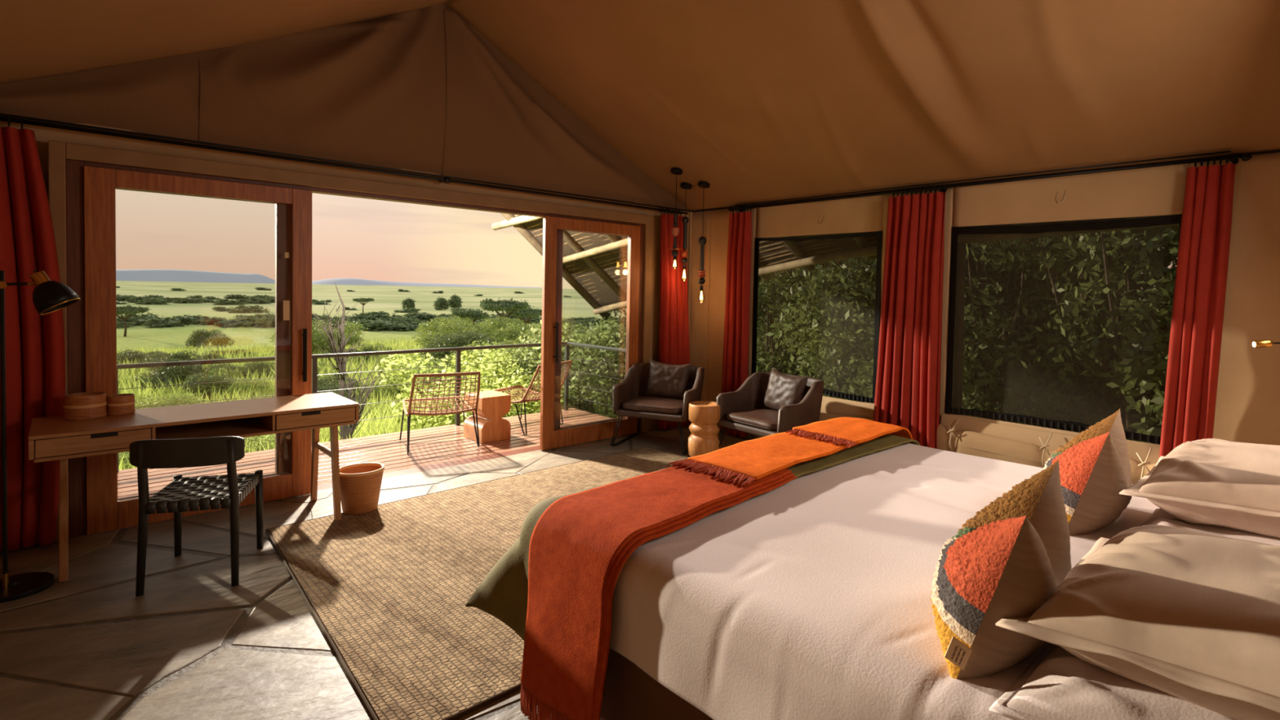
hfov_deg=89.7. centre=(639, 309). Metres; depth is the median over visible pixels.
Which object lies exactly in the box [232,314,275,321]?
bush
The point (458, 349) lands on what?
deck railing
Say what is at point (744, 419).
seat cushion
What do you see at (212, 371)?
leafy shrub
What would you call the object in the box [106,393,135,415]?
box
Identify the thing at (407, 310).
bush
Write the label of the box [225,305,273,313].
bush
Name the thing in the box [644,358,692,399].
leather pillow
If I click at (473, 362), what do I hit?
leafy shrub
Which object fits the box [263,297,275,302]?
bush
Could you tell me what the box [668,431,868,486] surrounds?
throw
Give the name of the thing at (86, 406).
box
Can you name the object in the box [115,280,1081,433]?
ground
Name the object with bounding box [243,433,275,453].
leafy shrub
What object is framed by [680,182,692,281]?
pendant lamp
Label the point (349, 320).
bush
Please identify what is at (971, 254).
dense bush
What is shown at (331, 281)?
range
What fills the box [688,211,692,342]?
trim
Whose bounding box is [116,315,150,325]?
bush
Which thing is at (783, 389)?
leather pillow
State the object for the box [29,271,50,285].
socket
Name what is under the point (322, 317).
bush
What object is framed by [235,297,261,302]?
bush
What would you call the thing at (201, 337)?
leafy shrub
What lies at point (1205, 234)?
curtain
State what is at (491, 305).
tree
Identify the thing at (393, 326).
bush
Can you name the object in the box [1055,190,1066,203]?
loop
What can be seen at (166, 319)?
bush
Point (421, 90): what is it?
wall
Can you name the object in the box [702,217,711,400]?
trim
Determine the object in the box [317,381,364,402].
leafy shrub
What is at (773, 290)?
dense bush
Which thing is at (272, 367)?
leafy shrub
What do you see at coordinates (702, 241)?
pendant lamp
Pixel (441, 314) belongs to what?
bush
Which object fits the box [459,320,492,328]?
bush
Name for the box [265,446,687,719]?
woven rug
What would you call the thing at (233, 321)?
bush
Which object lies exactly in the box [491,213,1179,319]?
thatched roof
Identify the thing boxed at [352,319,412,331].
bush
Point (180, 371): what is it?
leafy shrub
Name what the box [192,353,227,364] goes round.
leafy shrub
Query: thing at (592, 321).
bush
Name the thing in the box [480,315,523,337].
leafy shrub
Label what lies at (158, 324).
bush
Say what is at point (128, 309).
tree
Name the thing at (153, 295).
bush
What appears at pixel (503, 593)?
bedspread
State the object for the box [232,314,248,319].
bush
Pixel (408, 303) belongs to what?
round tree
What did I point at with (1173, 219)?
window
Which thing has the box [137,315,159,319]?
bush
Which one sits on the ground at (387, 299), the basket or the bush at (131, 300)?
the bush at (131, 300)
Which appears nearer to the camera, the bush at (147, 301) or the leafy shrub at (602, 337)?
the leafy shrub at (602, 337)
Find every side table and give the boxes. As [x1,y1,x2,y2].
[463,390,511,443]
[688,400,720,457]
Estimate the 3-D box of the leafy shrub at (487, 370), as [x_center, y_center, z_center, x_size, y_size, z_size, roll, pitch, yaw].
[-2.432,1.518,9.726,2.821,1.996,2.520,0,2,-39]
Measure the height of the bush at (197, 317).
3.947 m
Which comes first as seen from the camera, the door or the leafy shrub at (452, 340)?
the door
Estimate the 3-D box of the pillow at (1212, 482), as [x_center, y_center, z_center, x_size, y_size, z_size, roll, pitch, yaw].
[2.091,0.593,2.165,0.821,0.271,0.640,-1,3,-44]
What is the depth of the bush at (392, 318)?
233.59 m
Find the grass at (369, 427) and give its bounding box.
[116,333,613,470]
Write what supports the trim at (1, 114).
attached to the wall at (421, 90)
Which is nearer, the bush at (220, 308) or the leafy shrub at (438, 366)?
the leafy shrub at (438, 366)
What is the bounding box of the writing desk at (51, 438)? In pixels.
[28,391,359,582]
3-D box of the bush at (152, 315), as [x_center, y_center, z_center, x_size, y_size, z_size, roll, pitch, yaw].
[-167.589,3.583,214.785,12.751,4.570,16.578,2,2,36]
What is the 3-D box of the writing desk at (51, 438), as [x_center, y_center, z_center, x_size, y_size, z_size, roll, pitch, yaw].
[-2.634,0.993,3.934,1.580,0.762,0.572,-1,2,-42]
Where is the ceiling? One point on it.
(753, 100)
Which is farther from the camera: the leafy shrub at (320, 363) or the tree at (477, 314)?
the tree at (477, 314)
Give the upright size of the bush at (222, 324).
3.024 m
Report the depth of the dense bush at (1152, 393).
6.49 m
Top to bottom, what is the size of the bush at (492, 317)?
4.952 m
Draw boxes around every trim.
[0,112,1279,212]
[317,427,657,490]
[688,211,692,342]
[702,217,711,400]
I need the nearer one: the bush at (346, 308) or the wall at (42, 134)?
the wall at (42, 134)
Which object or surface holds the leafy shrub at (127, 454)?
on the ground at (387, 299)
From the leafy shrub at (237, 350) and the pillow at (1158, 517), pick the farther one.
the leafy shrub at (237, 350)
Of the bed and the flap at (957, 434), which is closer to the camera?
the bed
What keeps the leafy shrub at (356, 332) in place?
on the ground at (387, 299)
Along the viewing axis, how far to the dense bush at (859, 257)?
13.13 m
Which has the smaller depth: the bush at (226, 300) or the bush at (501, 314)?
the bush at (501, 314)
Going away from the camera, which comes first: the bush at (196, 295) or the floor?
the floor
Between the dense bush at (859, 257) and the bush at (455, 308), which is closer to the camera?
the dense bush at (859, 257)
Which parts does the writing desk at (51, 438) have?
leg, drawer, leg, drawer, leg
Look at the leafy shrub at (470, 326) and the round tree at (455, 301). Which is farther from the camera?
the round tree at (455, 301)
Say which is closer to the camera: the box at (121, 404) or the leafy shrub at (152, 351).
the box at (121, 404)
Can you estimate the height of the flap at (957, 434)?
0.410 m
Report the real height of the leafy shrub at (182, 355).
1.007 m
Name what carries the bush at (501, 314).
on the ground at (387, 299)
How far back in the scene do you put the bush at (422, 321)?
210.78 m
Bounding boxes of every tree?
[115,304,151,336]
[311,282,391,439]
[311,318,334,326]
[352,297,374,313]
[400,297,416,308]
[432,296,449,310]
[446,293,462,308]
[450,307,491,323]
[479,297,530,324]
[503,306,542,328]
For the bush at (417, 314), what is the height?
4.800 m
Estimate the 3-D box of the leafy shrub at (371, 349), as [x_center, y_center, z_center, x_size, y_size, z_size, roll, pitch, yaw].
[-10.703,1.807,24.769,1.347,0.787,1.456,0,2,-22]
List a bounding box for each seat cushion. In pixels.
[622,395,683,413]
[726,408,778,430]
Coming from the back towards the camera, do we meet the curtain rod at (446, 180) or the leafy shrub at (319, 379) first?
the leafy shrub at (319, 379)
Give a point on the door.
(83, 180)
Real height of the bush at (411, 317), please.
5.069 m
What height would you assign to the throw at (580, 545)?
0.712 m
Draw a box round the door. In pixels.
[48,140,653,542]
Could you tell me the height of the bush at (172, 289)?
5.665 m
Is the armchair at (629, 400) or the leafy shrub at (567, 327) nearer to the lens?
the armchair at (629, 400)
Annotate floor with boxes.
[0,425,756,719]
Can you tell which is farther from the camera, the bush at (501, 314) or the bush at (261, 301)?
the bush at (261, 301)
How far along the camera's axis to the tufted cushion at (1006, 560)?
1.39 m
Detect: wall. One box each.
[0,4,688,209]
[0,117,689,428]
[689,152,1279,447]
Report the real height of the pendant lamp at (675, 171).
1.036 m
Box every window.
[751,231,882,403]
[945,213,1182,444]
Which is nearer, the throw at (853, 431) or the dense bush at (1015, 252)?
the throw at (853, 431)
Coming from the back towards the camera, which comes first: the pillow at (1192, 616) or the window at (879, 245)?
the window at (879, 245)
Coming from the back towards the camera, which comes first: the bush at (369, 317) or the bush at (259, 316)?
the bush at (369, 317)
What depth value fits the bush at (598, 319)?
247.05 m
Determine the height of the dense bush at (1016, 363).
4.731 m
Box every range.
[115,269,275,283]
[311,278,542,288]
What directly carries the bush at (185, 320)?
on the ground at (387, 299)
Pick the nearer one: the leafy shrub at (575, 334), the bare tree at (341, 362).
the bare tree at (341, 362)
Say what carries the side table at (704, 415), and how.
on the floor
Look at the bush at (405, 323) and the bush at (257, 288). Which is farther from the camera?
the bush at (257, 288)
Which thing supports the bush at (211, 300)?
on the ground at (387, 299)
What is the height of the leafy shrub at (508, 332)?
1.956 m
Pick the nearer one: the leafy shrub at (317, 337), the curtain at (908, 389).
the curtain at (908, 389)
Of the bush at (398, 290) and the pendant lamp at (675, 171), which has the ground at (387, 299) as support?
the bush at (398, 290)
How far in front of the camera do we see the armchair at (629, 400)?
6.32 m
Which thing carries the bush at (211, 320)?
on the ground at (387, 299)
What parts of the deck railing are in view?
post, post, rail, post, post, rail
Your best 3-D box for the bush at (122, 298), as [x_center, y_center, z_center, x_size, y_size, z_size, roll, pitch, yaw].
[-334.334,-6.337,421.345,21.186,5.841,16.295,1,2,0]
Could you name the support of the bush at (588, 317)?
on the ground at (387, 299)
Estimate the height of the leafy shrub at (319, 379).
0.879 m
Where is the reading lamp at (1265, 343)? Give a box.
[1252,339,1279,347]
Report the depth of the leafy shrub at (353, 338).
36.22 m
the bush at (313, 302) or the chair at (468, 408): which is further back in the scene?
the bush at (313, 302)
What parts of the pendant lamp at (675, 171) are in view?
stem, stem, cord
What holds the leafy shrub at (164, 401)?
on the ground at (387, 299)
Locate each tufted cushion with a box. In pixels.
[930,457,1071,679]
[1044,408,1132,535]
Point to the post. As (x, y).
(957, 374)
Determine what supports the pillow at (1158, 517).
on the duvet at (808, 597)
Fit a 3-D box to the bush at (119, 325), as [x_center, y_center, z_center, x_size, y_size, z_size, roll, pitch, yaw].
[-154.470,5.038,187.878,11.366,3.134,8.742,1,2,-7]
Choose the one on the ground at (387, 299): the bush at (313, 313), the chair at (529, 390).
the bush at (313, 313)
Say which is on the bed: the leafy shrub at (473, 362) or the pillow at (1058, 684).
the pillow at (1058, 684)
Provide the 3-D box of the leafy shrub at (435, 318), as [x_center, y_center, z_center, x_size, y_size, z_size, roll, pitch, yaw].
[-13.125,1.627,42.319,3.122,2.421,2.901,1,2,-8]
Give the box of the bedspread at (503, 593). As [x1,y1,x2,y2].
[465,434,919,697]
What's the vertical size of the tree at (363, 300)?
7.691 m
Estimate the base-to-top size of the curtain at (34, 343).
2.356 m
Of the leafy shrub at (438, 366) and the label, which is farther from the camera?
the leafy shrub at (438, 366)
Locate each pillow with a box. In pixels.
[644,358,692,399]
[762,367,808,411]
[988,642,1234,719]
[995,524,1279,719]
[1119,438,1279,538]
[1138,506,1279,545]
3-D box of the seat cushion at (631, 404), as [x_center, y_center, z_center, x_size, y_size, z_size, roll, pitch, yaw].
[0.188,0.948,6.433,0.620,0.115,0.540,2,2,22]
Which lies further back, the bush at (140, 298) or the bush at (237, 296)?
the bush at (237, 296)
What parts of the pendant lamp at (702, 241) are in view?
stem, cord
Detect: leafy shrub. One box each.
[116,349,146,370]
[118,451,133,469]
[120,351,166,363]
[125,356,209,393]
[134,391,205,408]
[138,349,201,365]
[179,372,239,403]
[184,328,235,350]
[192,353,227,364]
[196,376,271,399]
[199,367,242,380]
[203,360,274,380]
[204,349,254,358]
[240,365,332,380]
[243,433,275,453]
[245,437,275,452]
[269,318,368,361]
[312,316,353,335]
[317,360,328,373]
[317,373,364,392]
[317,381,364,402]
[321,327,364,348]
[338,320,359,336]
[345,346,380,363]
[351,382,395,403]
[358,342,393,351]
[374,344,564,429]
[376,356,481,399]
[411,319,500,356]
[414,315,464,343]
[417,328,509,372]
[435,361,539,417]
[437,315,473,332]
[444,338,541,366]
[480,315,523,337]
[484,311,626,418]
[492,321,572,343]
[497,318,588,344]
[527,322,611,355]
[527,329,620,411]
[564,322,626,394]
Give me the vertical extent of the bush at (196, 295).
4.323 m
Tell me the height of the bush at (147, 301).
5.086 m
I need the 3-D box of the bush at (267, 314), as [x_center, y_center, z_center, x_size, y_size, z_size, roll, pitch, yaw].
[-135.162,3.629,228.314,13.563,4.861,17.634,1,2,3]
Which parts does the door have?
handle, handle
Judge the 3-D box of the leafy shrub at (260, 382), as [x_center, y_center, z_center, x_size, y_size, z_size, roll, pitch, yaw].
[-10.205,2.019,16.202,1.722,0.657,1.538,0,2,-31]
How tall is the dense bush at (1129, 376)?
4.544 m
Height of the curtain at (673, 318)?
2.346 m
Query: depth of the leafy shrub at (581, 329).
16.27 m
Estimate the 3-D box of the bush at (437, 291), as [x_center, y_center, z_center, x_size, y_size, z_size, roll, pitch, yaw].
[-350.562,-29.441,1114.520,20.493,7.346,26.643,0,2,-30]
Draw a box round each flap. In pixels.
[818,397,874,421]
[937,413,1159,484]
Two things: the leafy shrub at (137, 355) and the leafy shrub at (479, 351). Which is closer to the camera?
the leafy shrub at (479, 351)
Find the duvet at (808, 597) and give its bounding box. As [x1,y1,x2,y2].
[609,443,1157,719]
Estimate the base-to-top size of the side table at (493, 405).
0.455 m
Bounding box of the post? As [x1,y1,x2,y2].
[951,243,965,408]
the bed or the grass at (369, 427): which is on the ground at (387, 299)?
the grass at (369, 427)
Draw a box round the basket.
[339,462,384,515]
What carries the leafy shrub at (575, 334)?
on the ground at (387, 299)
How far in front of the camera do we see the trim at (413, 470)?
5.61 m
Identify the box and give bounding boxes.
[63,391,106,421]
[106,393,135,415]
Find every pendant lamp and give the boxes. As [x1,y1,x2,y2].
[668,167,682,268]
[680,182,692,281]
[695,181,710,302]
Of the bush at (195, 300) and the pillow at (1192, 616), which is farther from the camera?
the bush at (195, 300)
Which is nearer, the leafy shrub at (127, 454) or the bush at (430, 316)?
the leafy shrub at (127, 454)
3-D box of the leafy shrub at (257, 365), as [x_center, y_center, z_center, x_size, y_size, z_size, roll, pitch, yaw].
[-12.001,1.904,19.415,1.989,0.764,1.840,2,2,35]
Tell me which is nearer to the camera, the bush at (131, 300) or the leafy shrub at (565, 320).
the leafy shrub at (565, 320)
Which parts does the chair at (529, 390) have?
woven seat, leg, leg, leg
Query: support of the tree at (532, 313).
on the ground at (387, 299)
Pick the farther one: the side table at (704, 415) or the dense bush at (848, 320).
the dense bush at (848, 320)
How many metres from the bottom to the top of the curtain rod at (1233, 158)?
0.096 m
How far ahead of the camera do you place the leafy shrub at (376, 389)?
15.59 m
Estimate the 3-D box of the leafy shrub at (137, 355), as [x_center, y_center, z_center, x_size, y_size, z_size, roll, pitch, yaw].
[-18.134,1.852,22.631,1.759,0.900,1.902,3,3,43]
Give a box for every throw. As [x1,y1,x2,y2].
[520,463,796,719]
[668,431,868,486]
[785,417,912,448]
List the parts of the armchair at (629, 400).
seat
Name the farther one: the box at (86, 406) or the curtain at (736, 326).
the curtain at (736, 326)
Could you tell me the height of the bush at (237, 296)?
6.265 m
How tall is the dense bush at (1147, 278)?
6.129 m
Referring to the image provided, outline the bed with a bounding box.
[600,648,713,719]
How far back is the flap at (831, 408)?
6.00 m
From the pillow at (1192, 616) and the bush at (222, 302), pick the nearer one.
the pillow at (1192, 616)
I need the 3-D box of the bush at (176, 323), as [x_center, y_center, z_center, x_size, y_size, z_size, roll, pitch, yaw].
[-146.807,4.696,199.508,11.874,4.256,15.437,0,2,-34]
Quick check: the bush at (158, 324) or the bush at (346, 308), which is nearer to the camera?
the bush at (158, 324)
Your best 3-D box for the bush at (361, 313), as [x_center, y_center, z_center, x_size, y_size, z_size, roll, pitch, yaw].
[-109.337,3.511,249.724,15.943,4.395,12.263,2,2,15]
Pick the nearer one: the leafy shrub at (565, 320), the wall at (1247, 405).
the wall at (1247, 405)
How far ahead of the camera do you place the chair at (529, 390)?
7.01 m
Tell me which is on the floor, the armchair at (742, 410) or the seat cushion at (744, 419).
the armchair at (742, 410)
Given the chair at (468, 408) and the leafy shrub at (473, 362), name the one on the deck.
the chair at (468, 408)
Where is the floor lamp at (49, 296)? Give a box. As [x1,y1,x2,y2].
[0,269,79,603]
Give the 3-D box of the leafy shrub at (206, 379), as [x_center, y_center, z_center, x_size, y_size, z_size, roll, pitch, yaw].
[-10.601,1.956,15.930,1.399,0.863,1.513,1,2,10]
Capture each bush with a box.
[115,295,133,301]
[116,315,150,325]
[116,320,136,328]
[123,313,163,321]
[124,298,142,302]
[129,296,159,302]
[133,298,171,304]
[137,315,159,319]
[141,321,174,328]
[142,294,164,297]
[142,317,189,327]
[155,297,182,302]
[162,316,181,322]
[163,314,208,321]
[168,315,214,324]
[169,288,185,291]
[172,297,204,303]
[186,294,203,297]
[202,298,214,302]
[203,296,218,299]
[204,316,242,324]
[211,299,243,305]
[212,306,235,311]
[213,320,244,328]
[214,297,245,303]
[222,316,261,327]
[225,293,255,299]
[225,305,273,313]
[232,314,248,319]
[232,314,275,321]
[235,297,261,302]
[236,312,275,319]
[238,316,275,328]
[244,298,267,304]
[250,294,271,298]
[254,287,271,290]
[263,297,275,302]
[311,301,330,304]
[311,312,329,317]
[315,315,345,320]
[339,312,380,319]
[344,318,384,323]
[345,306,358,310]
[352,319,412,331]
[354,315,383,320]
[361,311,399,319]
[375,315,404,323]
[380,323,418,331]
[382,318,419,324]
[393,307,421,312]
[397,288,409,292]
[400,321,422,329]
[402,311,437,320]
[405,312,437,319]
[410,318,437,328]
[420,313,448,320]
[431,290,444,293]
[433,313,454,319]
[448,307,475,311]
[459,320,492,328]
[471,315,501,322]
[488,312,516,321]
[500,316,542,324]
[565,316,588,321]
[575,319,598,325]
[584,316,598,319]
[588,318,625,324]
[755,260,862,398]
[756,278,824,359]
[758,257,869,396]
[764,243,1000,407]
[851,253,1039,399]
[862,235,1128,431]
[962,238,1177,428]
[976,226,1178,444]
[1030,226,1178,409]
[1142,343,1168,422]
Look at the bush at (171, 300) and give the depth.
419.48 m
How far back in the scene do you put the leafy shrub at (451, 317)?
64.13 m
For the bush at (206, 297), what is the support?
on the ground at (387, 299)
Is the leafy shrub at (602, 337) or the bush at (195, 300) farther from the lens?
the bush at (195, 300)
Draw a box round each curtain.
[0,126,65,551]
[657,213,691,430]
[720,211,751,436]
[872,191,945,448]
[1159,163,1235,457]
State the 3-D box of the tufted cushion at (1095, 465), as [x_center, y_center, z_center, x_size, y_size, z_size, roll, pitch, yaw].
[1.677,0.600,2.420,0.279,0.411,0.593,3,2,40]
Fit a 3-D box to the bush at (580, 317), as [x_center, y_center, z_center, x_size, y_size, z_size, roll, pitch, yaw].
[-26.608,4.892,258.502,11.849,4.247,15.405,2,2,29]
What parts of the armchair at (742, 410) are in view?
seat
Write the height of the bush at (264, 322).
5.213 m
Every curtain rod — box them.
[0,115,688,215]
[728,150,1252,213]
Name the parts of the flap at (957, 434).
tie cord, tie cord, tie cord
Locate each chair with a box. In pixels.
[129,435,263,595]
[399,371,480,453]
[493,360,572,435]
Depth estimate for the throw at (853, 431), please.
3.52 m
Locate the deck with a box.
[117,408,612,497]
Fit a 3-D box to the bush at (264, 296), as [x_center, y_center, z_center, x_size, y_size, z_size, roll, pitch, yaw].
[-299.909,-8.673,512.984,17.660,6.330,22.961,2,2,17]
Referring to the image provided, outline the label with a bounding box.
[951,646,964,665]
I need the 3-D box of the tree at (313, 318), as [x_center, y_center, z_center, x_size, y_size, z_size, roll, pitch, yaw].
[-66.214,5.102,134.591,8.308,6.477,6.468,1,2,3]
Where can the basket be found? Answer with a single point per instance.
(360, 482)
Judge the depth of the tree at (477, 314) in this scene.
66.58 m
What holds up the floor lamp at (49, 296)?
on the floor
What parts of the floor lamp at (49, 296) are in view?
arm, lamp shade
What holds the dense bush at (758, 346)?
on the ground at (387, 299)
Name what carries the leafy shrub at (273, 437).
on the ground at (387, 299)
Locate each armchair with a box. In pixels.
[610,362,704,454]
[716,372,824,447]
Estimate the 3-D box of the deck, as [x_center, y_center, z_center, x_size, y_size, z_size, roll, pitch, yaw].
[-2.845,1.482,5.598,6.669,0.309,1.440,-1,2,-43]
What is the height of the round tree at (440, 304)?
8.802 m
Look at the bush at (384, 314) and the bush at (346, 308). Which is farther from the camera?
the bush at (346, 308)
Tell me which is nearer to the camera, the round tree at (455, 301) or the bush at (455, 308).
the bush at (455, 308)
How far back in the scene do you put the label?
1.38 m
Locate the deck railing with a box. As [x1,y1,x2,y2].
[116,342,626,472]
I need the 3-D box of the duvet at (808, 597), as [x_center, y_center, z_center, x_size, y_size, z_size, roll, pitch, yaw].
[1.236,1.014,2.362,2.477,0.501,2.375,-1,2,-43]
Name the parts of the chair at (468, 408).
leg, leg, woven seat, leg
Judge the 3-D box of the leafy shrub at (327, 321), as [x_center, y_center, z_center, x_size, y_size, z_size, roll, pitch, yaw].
[-23.515,1.981,49.331,2.910,2.923,3.644,2,2,18]
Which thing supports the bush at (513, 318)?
on the ground at (387, 299)
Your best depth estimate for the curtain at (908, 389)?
5.41 m
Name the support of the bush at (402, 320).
on the ground at (387, 299)
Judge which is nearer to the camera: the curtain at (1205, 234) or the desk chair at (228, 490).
the desk chair at (228, 490)
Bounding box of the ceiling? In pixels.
[0,0,1279,210]
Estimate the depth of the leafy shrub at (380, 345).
29.09 m
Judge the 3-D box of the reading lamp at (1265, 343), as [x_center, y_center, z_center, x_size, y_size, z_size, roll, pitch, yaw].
[3.216,0.202,2.749,1.056,0.123,0.074,1,2,7]
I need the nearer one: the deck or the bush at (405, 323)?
the deck

